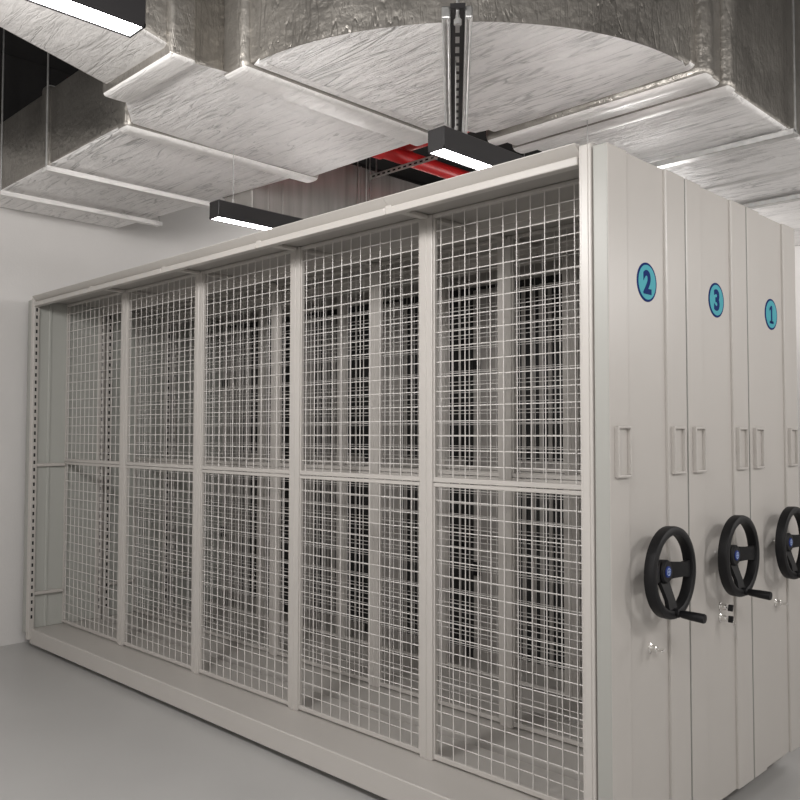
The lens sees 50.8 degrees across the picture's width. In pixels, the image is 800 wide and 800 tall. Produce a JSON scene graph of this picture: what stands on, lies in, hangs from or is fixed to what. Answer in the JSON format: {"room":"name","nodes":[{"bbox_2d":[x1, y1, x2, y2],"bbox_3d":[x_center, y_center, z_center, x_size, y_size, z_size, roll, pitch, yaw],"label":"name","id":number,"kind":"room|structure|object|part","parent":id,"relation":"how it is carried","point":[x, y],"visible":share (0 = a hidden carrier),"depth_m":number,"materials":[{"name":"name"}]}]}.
{"room":"archive storage room","nodes":[
{"label":"archive storage room","id":0,"kind":"room"},
{"bbox_2d":[0,198,261,645],"bbox_3d":[-3.197,-0.382,5.551,0.200,4.120,11.100,-2,-3,45],"label":"wall","id":1,"kind":"structure","parent":0,"point":[39,253],"depth_m":5.96,"materials":[{"name":"white paint"}]},
{"bbox_2d":[0,52,426,197],"bbox_3d":[-3.116,-2.111,5.542,0.018,0.655,11.080,-2,-3,45],"label":"trim","id":2,"kind":"structure","parent":1,"relation":"attached to","point":[24,80],"depth_m":5.98,"materials":[{"name":"black paint"}]},
{"bbox_2d":[0,27,541,183],"bbox_3d":[0.151,-2.628,2.323,9.620,0.120,11.500,-2,-3,45],"label":"ceiling","id":3,"kind":"structure","parent":0,"point":[15,46],"depth_m":7.43,"materials":[{"name":"black paint"}]},
{"bbox_2d":[0,29,162,226],"bbox_3d":[-2.151,-1.856,5.780,0.079,1.152,1.132,-2,-3,45],"label":"hanger","id":4,"kind":"object","parent":3,"relation":"hanging from","point":[12,195],"visible":0.9,"depth_m":5.58,"materials":[{"name":"metal"}]},
{"bbox_3d":[-2.542,-1.880,5.389,0.024,1.136,0.021,-2,-3,45],"label":"threaded rod","id":5,"kind":"part","parent":4,"relation":"part of","materials":[{"name":"metal"}]},
{"bbox_2d":[26,0,145,37],"bbox_3d":[-1.174,-1.822,1.998,0.090,1.520,1.220,-2,-3,45],"label":"linear pendant light","id":6,"kind":"object","parent":3,"relation":"hanging from","point":[127,18],"visible":1,"depth_m":2.31,"materials":[{"name":"black painted metal"},{"name":"glowing white diffuser"}]},
{"bbox_2d":[42,52,209,208],"bbox_3d":[-1.632,-1.874,5.309,0.089,1.152,1.192,-2,-3,45],"label":"hanger","id":7,"kind":"object","parent":3,"relation":"hanging from","point":[48,169],"visible":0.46,"depth_m":5.11,"materials":[{"name":"metal"}]},
{"bbox_3d":[-2.045,-1.899,4.896,0.024,1.136,0.021,-2,-3,45],"label":"threaded rod","id":8,"kind":"part","parent":7,"relation":"part of","materials":[{"name":"metal"}]},
{"bbox_2d":[209,149,366,230],"bbox_3d":[-0.555,-1.704,4.922,0.090,1.520,1.220,-2,-3,45],"label":"linear pendant light","id":9,"kind":"object","parent":3,"relation":"hanging from","point":[233,213],"visible":0.43,"depth_m":4.57,"materials":[{"name":"black painted metal"},{"name":"glowing white diffuser"}]},
{"bbox_2d":[213,217,270,229],"bbox_3d":[-0.556,-0.950,4.892,0.074,0.006,1.206,-2,-3,45],"label":"diffuser","id":10,"kind":"object","parent":9,"relation":"attached to","point":[249,222],"depth_m":4.58,"materials":[{"name":"white plastic"}]},
{"bbox_2d":[224,153,524,223],"bbox_3d":[0.366,-1.746,6.970,0.380,1.270,4.050,-2,-3,45],"label":"wall","id":11,"kind":"structure","parent":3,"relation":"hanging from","point":[345,186],"depth_m":5.83,"materials":[{"name":"paint"}]},
{"bbox_3d":[-0.304,-1.784,6.051,0.019,1.270,0.022,-2,-3,45],"label":"support rod","id":12,"kind":"part","parent":11,"relation":"part of","materials":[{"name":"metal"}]},
{"bbox_3d":[-0.219,-1.781,6.136,0.019,1.270,0.022,-2,-3,45],"label":"support rod","id":13,"kind":"part","parent":11,"relation":"part of","materials":[{"name":"metal"}]},
{"bbox_2d":[0,0,799,245],"bbox_3d":[-0.533,-1.897,4.930,4.521,1.174,8.280,-2,-3,45],"label":"duct","id":14,"kind":"object","parent":3,"relation":"hanging from","point":[300,90],"visible":0.81,"depth_m":3.90,"materials":[{"name":"metal"}]},
{"bbox_2d":[428,60,587,169],"bbox_3d":[0.571,-1.184,3.764,0.090,0.439,1.220,-2,-3,45],"label":"linear pendant light","id":15,"kind":"object","parent":14,"relation":"hanging from","point":[444,142],"visible":0.43,"depth_m":3.41,"materials":[{"name":"black metal"}]},
{"bbox_2d":[432,149,490,169],"bbox_3d":[0.570,-0.970,3.755,0.074,0.006,1.206,-2,-3,45],"label":"diffuser","id":16,"kind":"object","parent":15,"relation":"attached to","point":[464,157],"depth_m":3.42,"materials":[{"name":"white plastic"}]},
{"bbox_2d":[369,155,437,179],"bbox_3d":[0.028,-2.011,5.871,0.660,0.831,0.041,-2,-3,45],"label":"slotted angle","id":17,"kind":"object","parent":3,"relation":"hanging from","point":[376,174],"visible":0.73,"depth_m":5.85,"materials":[{"name":"silver metal"}]},
{"bbox_2d":[372,148,468,178],"bbox_3d":[1.145,-1.657,6.673,0.640,0.132,3.670,-2,-3,45],"label":"pipe","id":18,"kind":"object","parent":17,"relation":"on","point":[401,156],"visible":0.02,"depth_m":5.96,"materials":[{"name":"red metal"}]},
{"bbox_2d":[399,131,468,151],"bbox_3d":[0.337,-2.101,5.753,1.250,0.659,0.184,-2,-3,45],"label":"pipe","id":19,"kind":"object","parent":3,"relation":"hanging from","point":[409,147],"visible":0.06,"depth_m":5.95,"materials":[{"name":"red metal"}]},
{"bbox_2d":[442,0,472,133],"bbox_3d":[0.245,-1.916,3.669,0.112,1.195,1.290,0,-2,4],"label":"channel","id":20,"kind":"object","parent":3,"relation":"hanging from","point":[457,18],"visible":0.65,"depth_m":3.40,"materials":[{"name":"metal"}]},
{"bbox_3d":[0.208,-1.941,3.046,0.028,1.195,0.024,0,-2,4],"label":"threaded rod","id":21,"kind":"part","parent":20,"relation":"part of","materials":[{"name":"metal"}]},
{"bbox_2d":[649,0,798,168],"bbox_3d":[1.583,-1.895,4.702,1.197,1.152,0.084,-2,-3,45],"label":"hanger","id":22,"kind":"object","parent":3,"relation":"hanging from","point":[792,132],"visible":0.55,"depth_m":4.42,"materials":[{"name":"metal"}]},
{"bbox_3d":[2.002,-1.919,4.290,0.021,1.136,0.024,-2,-3,45],"label":"threaded rod","id":23,"kind":"part","parent":22,"relation":"part of","materials":[{"name":"metal"}]},
{"bbox_2d":[742,194,799,208],"bbox_3d":[2.449,-1.859,5.575,1.197,1.152,0.084,-2,-3,45],"label":"hanger","id":24,"kind":"object","parent":3,"relation":"hanging from","point":[796,197],"visible":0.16,"depth_m":5.52,"materials":[{"name":"metal"}]},
{"bbox_2d":[0,641,799,799],"bbox_3d":[0.146,1.608,2.153,9.620,0.120,11.500,-2,-3,45],"label":"floor","id":25,"kind":"structure","parent":0,"point":[69,730],"depth_m":3.86,"materials":[{"name":"grey concrete"}]},
{"bbox_2d":[22,142,706,799],"bbox_3d":[-0.730,0.417,4.346,4.749,2.373,0.543,-2,-3,45],"label":"rack","id":26,"kind":"object","parent":25,"relation":"on","point":[638,563],"visible":1,"depth_m":3.48,"materials":[{"name":"grey metal"}]},
{"bbox_3d":[-2.391,0.456,6.004,0.054,2.285,0.526,-2,-3,45],"label":"panel","id":27,"kind":"part","parent":26,"relation":"part of","materials":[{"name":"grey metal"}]},
{"bbox_3d":[-2.217,-0.690,5.521,0.828,0.069,0.053,-2,-3,45],"label":"rail","id":28,"kind":"part","parent":26,"relation":"part of","materials":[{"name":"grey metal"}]},
{"bbox_3d":[-2.073,0.985,5.648,0.821,1.119,0.020,-2,-3,45],"label":"panel","id":29,"kind":"part","parent":26,"relation":"part of","materials":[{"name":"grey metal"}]},
{"bbox_3d":[-2.072,-0.133,5.693,0.821,1.114,0.020,-2,-3,45],"label":"panel","id":30,"kind":"part","parent":26,"relation":"part of","materials":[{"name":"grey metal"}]},
{"bbox_3d":[-1.611,-0.714,4.921,0.876,0.069,0.053,-2,-3,45],"label":"rail","id":31,"kind":"part","parent":26,"relation":"part of","materials":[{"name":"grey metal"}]},
{"bbox_3d":[-1.868,-0.669,5.874,0.828,0.080,0.036,-2,-3,45],"label":"rail","id":32,"kind":"part","parent":26,"relation":"part of","materials":[{"name":"grey metal"}]},
{"bbox_3d":[-1.443,0.961,5.025,0.804,1.119,0.020,-2,-3,45],"label":"panel","id":33,"kind":"part","parent":26,"relation":"part of","materials":[{"name":"grey metal"}]},
{"bbox_3d":[-1.442,-0.157,5.069,0.804,1.114,0.020,-2,-3,45],"label":"panel","id":34,"kind":"part","parent":26,"relation":"part of","materials":[{"name":"grey metal"}]},
{"bbox_3d":[-1.261,-0.693,5.273,0.876,0.080,0.036,-2,-3,45],"label":"rail","id":35,"kind":"part","parent":26,"relation":"part of","materials":[{"name":"grey metal"}]},
{"bbox_3d":[-0.987,-0.738,4.303,0.876,0.069,0.053,-2,-3,45],"label":"rail","id":36,"kind":"part","parent":26,"relation":"part of","materials":[{"name":"grey metal"}]},
{"bbox_3d":[-0.820,0.937,4.407,0.804,1.119,0.020,-2,-3,45],"label":"panel","id":37,"kind":"part","parent":26,"relation":"part of","materials":[{"name":"grey metal"}]},
{"bbox_3d":[-0.818,-0.181,4.452,0.804,1.114,0.020,-2,-3,45],"label":"panel","id":38,"kind":"part","parent":26,"relation":"part of","materials":[{"name":"grey metal"}]},
{"bbox_3d":[-0.638,-0.717,4.655,0.876,0.080,0.036,-2,-3,45],"label":"rail","id":39,"kind":"part","parent":26,"relation":"part of","materials":[{"name":"grey metal"}]},
{"bbox_3d":[-0.790,1.556,4.366,4.420,0.100,0.480,-2,-3,45],"label":"frame","id":40,"kind":"part","parent":26,"relation":"part of","materials":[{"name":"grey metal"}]},
{"bbox_3d":[-0.363,-0.761,3.686,0.876,0.069,0.053,-2,-3,45],"label":"rail","id":41,"kind":"part","parent":26,"relation":"part of","materials":[{"name":"grey metal"}]},
{"bbox_3d":[-0.196,0.913,3.790,0.804,1.119,0.020,-2,-3,45],"label":"panel","id":42,"kind":"part","parent":26,"relation":"part of","materials":[{"name":"grey metal"}]},
{"bbox_3d":[-0.195,-0.205,3.834,0.804,1.114,0.020,-2,-3,45],"label":"panel","id":43,"kind":"part","parent":26,"relation":"part of","materials":[{"name":"grey metal"}]},
{"bbox_3d":[-0.014,-0.740,4.038,0.876,0.080,0.036,-2,-3,45],"label":"rail","id":44,"kind":"part","parent":26,"relation":"part of","materials":[{"name":"white metal"}]},
{"bbox_3d":[0.267,-0.786,3.062,0.894,0.069,0.053,-2,-3,45],"label":"rail","id":45,"kind":"part","parent":26,"relation":"part of","materials":[{"name":"beige metal"}]},
{"bbox_3d":[0.453,0.888,3.147,0.875,1.119,0.020,-2,-3,45],"label":"panel","id":46,"kind":"part","parent":26,"relation":"part of","materials":[{"name":"white metal"}]},
{"bbox_3d":[0.454,-0.230,3.192,0.875,1.114,0.020,-2,-3,45],"label":"panel","id":47,"kind":"part","parent":26,"relation":"part of","materials":[{"name":"white metal"}]},
{"bbox_3d":[0.616,-0.765,3.414,0.894,0.080,0.036,-2,-3,45],"label":"rail","id":48,"kind":"part","parent":26,"relation":"part of","materials":[{"name":"beige metal"}]},
{"bbox_3d":[0.709,0.164,2.671,0.016,0.165,0.083,-2,-3,45],"label":"pull handle","id":49,"kind":"part","parent":26,"relation":"part of","materials":[{"name":"beige metal"}]},
{"bbox_3d":[0.820,0.332,2.825,0.054,2.285,0.526,-2,-3,45],"label":"panel","id":50,"kind":"part","parent":26,"relation":"part of","materials":[{"name":"beige metal"}]},
{"bbox_3d":[0.972,0.175,2.936,0.016,0.165,0.086,-2,-3,45],"label":"pull handle","id":51,"kind":"part","parent":26,"relation":"part of","materials":[{"name":"beige metal"}]},
{"bbox_3d":[0.931,0.695,2.712,0.106,0.035,0.031,-2,-3,45],"label":"crank handle","id":52,"kind":"part","parent":26,"relation":"part of","materials":[{"name":"black plastic"}]},
{"bbox_2d":[101,179,772,799],"bbox_3d":[-0.353,0.433,4.725,4.749,2.373,0.543,-2,-3,45],"label":"rack","id":53,"kind":"object","parent":25,"relation":"on","point":[722,533],"visible":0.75,"depth_m":3.91,"materials":[{"name":"grey metal"}]},
{"bbox_3d":[-1.697,1.001,6.028,0.821,1.119,0.020,-2,-3,45],"label":"panel","id":54,"kind":"part","parent":53,"relation":"part of","materials":[{"name":"beige metal"}]},
{"bbox_3d":[-1.695,-0.118,6.073,0.821,1.114,0.020,-2,-3,45],"label":"panel","id":55,"kind":"part","parent":53,"relation":"part of","materials":[{"name":"grey metal"}]},
{"bbox_3d":[-1.491,-0.653,6.253,0.828,0.080,0.036,-2,-3,45],"label":"rail","id":56,"kind":"part","parent":53,"relation":"part of","materials":[{"name":"grey metal"}]},
{"bbox_3d":[-1.067,0.977,5.404,0.804,1.119,0.020,-2,-3,45],"label":"panel","id":57,"kind":"part","parent":53,"relation":"part of","materials":[{"name":"grey metal"}]},
{"bbox_3d":[-1.065,-0.142,5.449,0.804,1.114,0.020,-2,-3,45],"label":"panel","id":58,"kind":"part","parent":53,"relation":"part of","materials":[{"name":"grey metal"}]},
{"bbox_3d":[-0.885,-0.677,5.653,0.876,0.080,0.036,-2,-3,45],"label":"rail","id":59,"kind":"part","parent":53,"relation":"part of","materials":[{"name":"grey metal"}]},
{"bbox_3d":[-0.611,-0.722,4.683,0.876,0.069,0.053,-2,-3,45],"label":"rail","id":60,"kind":"part","parent":53,"relation":"part of","materials":[{"name":"grey metal"}]},
{"bbox_3d":[-0.443,0.953,4.787,0.804,1.119,0.020,-2,-3,45],"label":"panel","id":61,"kind":"part","parent":53,"relation":"part of","materials":[{"name":"grey metal"}]},
{"bbox_3d":[-0.442,-0.166,4.832,0.804,1.114,0.020,-2,-3,45],"label":"panel","id":62,"kind":"part","parent":53,"relation":"part of","materials":[{"name":"grey metal"}]},
{"bbox_3d":[-0.261,-0.701,5.035,0.876,0.080,0.036,-2,-3,45],"label":"rail","id":63,"kind":"part","parent":53,"relation":"part of","materials":[{"name":"grey metal"}]},
{"bbox_3d":[0.013,-0.746,4.065,0.876,0.069,0.053,-2,-3,45],"label":"rail","id":64,"kind":"part","parent":53,"relation":"part of","materials":[{"name":"grey metal"}]},
{"bbox_3d":[-0.413,1.571,4.746,4.420,0.100,0.480,-2,-3,45],"label":"frame","id":65,"kind":"part","parent":53,"relation":"part of","materials":[{"name":"white metal"}]},
{"bbox_3d":[0.182,-0.190,4.214,0.804,1.114,0.020,-2,-3,45],"label":"panel","id":66,"kind":"part","parent":53,"relation":"part of","materials":[{"name":"grey metal"}]},
{"bbox_3d":[0.180,0.929,4.169,0.804,1.119,0.020,-2,-3,45],"label":"panel","id":67,"kind":"part","parent":53,"relation":"part of","materials":[{"name":"grey metal"}]},
{"bbox_3d":[0.363,-0.725,4.418,0.876,0.080,0.036,-2,-3,45],"label":"rail","id":68,"kind":"part","parent":53,"relation":"part of","materials":[{"name":"grey metal"}]},
{"bbox_3d":[0.643,-0.770,3.442,0.894,0.069,0.053,-2,-3,45],"label":"rail","id":69,"kind":"part","parent":53,"relation":"part of","materials":[{"name":"grey metal"}]},
{"bbox_3d":[0.831,-0.215,3.572,0.875,1.114,0.020,-2,-3,45],"label":"panel","id":70,"kind":"part","parent":53,"relation":"part of","materials":[{"name":"grey metal"}]},
{"bbox_3d":[0.829,0.904,3.527,0.875,1.119,0.020,-2,-3,45],"label":"panel","id":71,"kind":"part","parent":53,"relation":"part of","materials":[{"name":"grey metal"}]},
{"bbox_3d":[0.993,-0.749,3.794,0.894,0.080,0.036,-2,-3,45],"label":"rail","id":72,"kind":"part","parent":53,"relation":"part of","materials":[{"name":"grey metal"}]},
{"bbox_3d":[1.086,0.180,3.051,0.016,0.165,0.083,-2,-3,45],"label":"pull handle","id":73,"kind":"part","parent":53,"relation":"part of","materials":[{"name":"grey metal"}]},
{"bbox_3d":[1.196,0.348,3.204,0.054,2.285,0.526,-2,-3,45],"label":"panel","id":74,"kind":"part","parent":53,"relation":"part of","materials":[{"name":"grey metal"}]},
{"bbox_2d":[727,604,733,611],"bbox_3d":[1.231,0.777,3.150,0.029,0.024,0.013,-2,-3,45],"label":"key","id":75,"kind":"object","parent":53,"relation":"in","point":[730,607],"visible":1,"depth_m":3.14,"materials":[{"name":"black"}]},
{"bbox_2d":[727,616,735,636],"bbox_3d":[1.233,0.844,3.146,0.034,0.074,0.024,-2,-3,45],"label":"key","id":76,"kind":"object","parent":53,"relation":"in","point":[730,619],"visible":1,"depth_m":3.14,"materials":[{"name":"black"}]},
{"bbox_3d":[1.349,0.191,3.316,0.016,0.165,0.086,-2,-3,45],"label":"pull handle","id":77,"kind":"part","parent":53,"relation":"part of","materials":[{"name":"grey metal"}]},
{"bbox_3d":[1.308,0.710,3.091,0.106,0.035,0.031,-2,-3,45],"label":"crank handle","id":78,"kind":"part","parent":53,"relation":"part of","materials":[{"name":"black plastic"}]},
{"bbox_2d":[168,207,799,777],"bbox_3d":[0.023,0.449,5.105,4.749,2.373,0.543,-2,-3,45],"label":"rack","id":79,"kind":"object","parent":25,"relation":"on","point":[770,245],"visible":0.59,"depth_m":4.96,"materials":[{"name":"grey metal"}]},
{"bbox_3d":[-1.428,-0.128,6.877,0.052,0.080,0.024,-2,-3,45],"label":"latch plate","id":80,"kind":"part","parent":79,"relation":"part of","materials":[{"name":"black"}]},
{"bbox_3d":[-1.320,1.017,6.408,0.821,1.119,0.020,-2,-3,45],"label":"panel","id":81,"kind":"part","parent":79,"relation":"part of","materials":[{"name":"grey metal"}]},
{"bbox_3d":[-1.319,-0.102,6.452,0.821,1.114,0.020,-2,-3,45],"label":"panel","id":82,"kind":"part","parent":79,"relation":"part of","materials":[{"name":"grey metal"}]},
{"bbox_3d":[-1.115,-0.638,6.633,0.828,0.080,0.036,-2,-3,45],"label":"rail","id":83,"kind":"part","parent":79,"relation":"part of","materials":[{"name":"grey metal"}]},
{"bbox_3d":[-0.690,0.993,5.784,0.804,1.119,0.020,-2,-3,45],"label":"panel","id":84,"kind":"part","parent":79,"relation":"part of","materials":[{"name":"grey metal"}]},
{"bbox_3d":[-0.689,-0.126,5.829,0.804,1.114,0.020,-2,-3,45],"label":"panel","id":85,"kind":"part","parent":79,"relation":"part of","materials":[{"name":"grey metal"}]},
{"bbox_3d":[-0.508,-0.661,6.032,0.876,0.080,0.036,-2,-3,45],"label":"rail","id":86,"kind":"part","parent":79,"relation":"part of","materials":[{"name":"grey metal"}]},
{"bbox_3d":[-0.065,-0.150,5.211,0.804,1.114,0.020,-2,-3,45],"label":"panel","id":87,"kind":"part","parent":79,"relation":"part of","materials":[{"name":"grey metal"}]},
{"bbox_3d":[-0.067,0.969,5.167,0.804,1.119,0.020,-2,-3,45],"label":"panel","id":88,"kind":"part","parent":79,"relation":"part of","materials":[{"name":"grey metal"}]},
{"bbox_3d":[0.116,-0.685,5.415,0.876,0.080,0.036,-2,-3,45],"label":"rail","id":89,"kind":"part","parent":79,"relation":"part of","materials":[{"name":"grey metal"}]},
{"bbox_3d":[0.454,0.996,4.965,0.052,0.080,0.024,-2,-3,45],"label":"latch plate","id":90,"kind":"part","parent":79,"relation":"part of","materials":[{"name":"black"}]},
{"bbox_3d":[0.455,-0.201,5.013,0.052,0.080,0.024,-2,-3,45],"label":"latch plate","id":91,"kind":"part","parent":79,"relation":"part of","materials":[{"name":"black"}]},
{"bbox_3d":[-0.037,1.587,5.126,4.420,0.100,0.480,-2,-3,45],"label":"frame","id":92,"kind":"part","parent":79,"relation":"part of","materials":[{"name":"grey metal"}]},
{"bbox_3d":[0.558,-0.174,4.594,0.804,1.114,0.020,-2,-3,45],"label":"panel","id":93,"kind":"part","parent":79,"relation":"part of","materials":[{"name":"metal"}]},
{"bbox_3d":[0.557,0.945,4.549,0.804,1.119,0.020,-2,-3,45],"label":"panel","id":94,"kind":"part","parent":79,"relation":"part of","materials":[{"name":"white metal"}]},
{"bbox_3d":[0.739,-0.709,4.797,0.876,0.080,0.036,-2,-3,45],"label":"rail","id":95,"kind":"part","parent":79,"relation":"part of","materials":[{"name":"white metal"}]},
{"bbox_3d":[1.207,-0.199,3.951,0.875,1.114,0.020,-2,-3,45],"label":"panel","id":96,"kind":"part","parent":79,"relation":"part of","materials":[{"name":"white metal"}]},
{"bbox_3d":[1.206,0.920,3.906,0.875,1.119,0.020,-2,-3,45],"label":"panel","id":97,"kind":"part","parent":79,"relation":"part of","materials":[{"name":"white metal"}]},
{"bbox_3d":[1.462,0.195,3.431,0.016,0.165,0.083,-2,-3,45],"label":"pull handle","id":98,"kind":"part","parent":79,"relation":"part of","materials":[{"name":"grey metal"}]},
{"bbox_3d":[1.573,0.364,3.584,0.054,2.285,0.526,-2,-3,45],"label":"panel","id":99,"kind":"part","parent":79,"relation":"part of","materials":[{"name":"beige metal"}]},
{"bbox_3d":[1.725,0.206,3.696,0.016,0.165,0.086,-2,-3,45],"label":"pull handle","id":100,"kind":"part","parent":79,"relation":"part of","materials":[{"name":"grey metal"}]},
{"bbox_2d":[795,245,799,507],"bbox_3d":[4.126,-0.345,6.248,9.220,4.120,0.200,-2,-3,45],"label":"wall","id":101,"kind":"structure","parent":0,"point":[797,247],"depth_m":6.95,"materials":[{"name":"white paint"}]}
]}

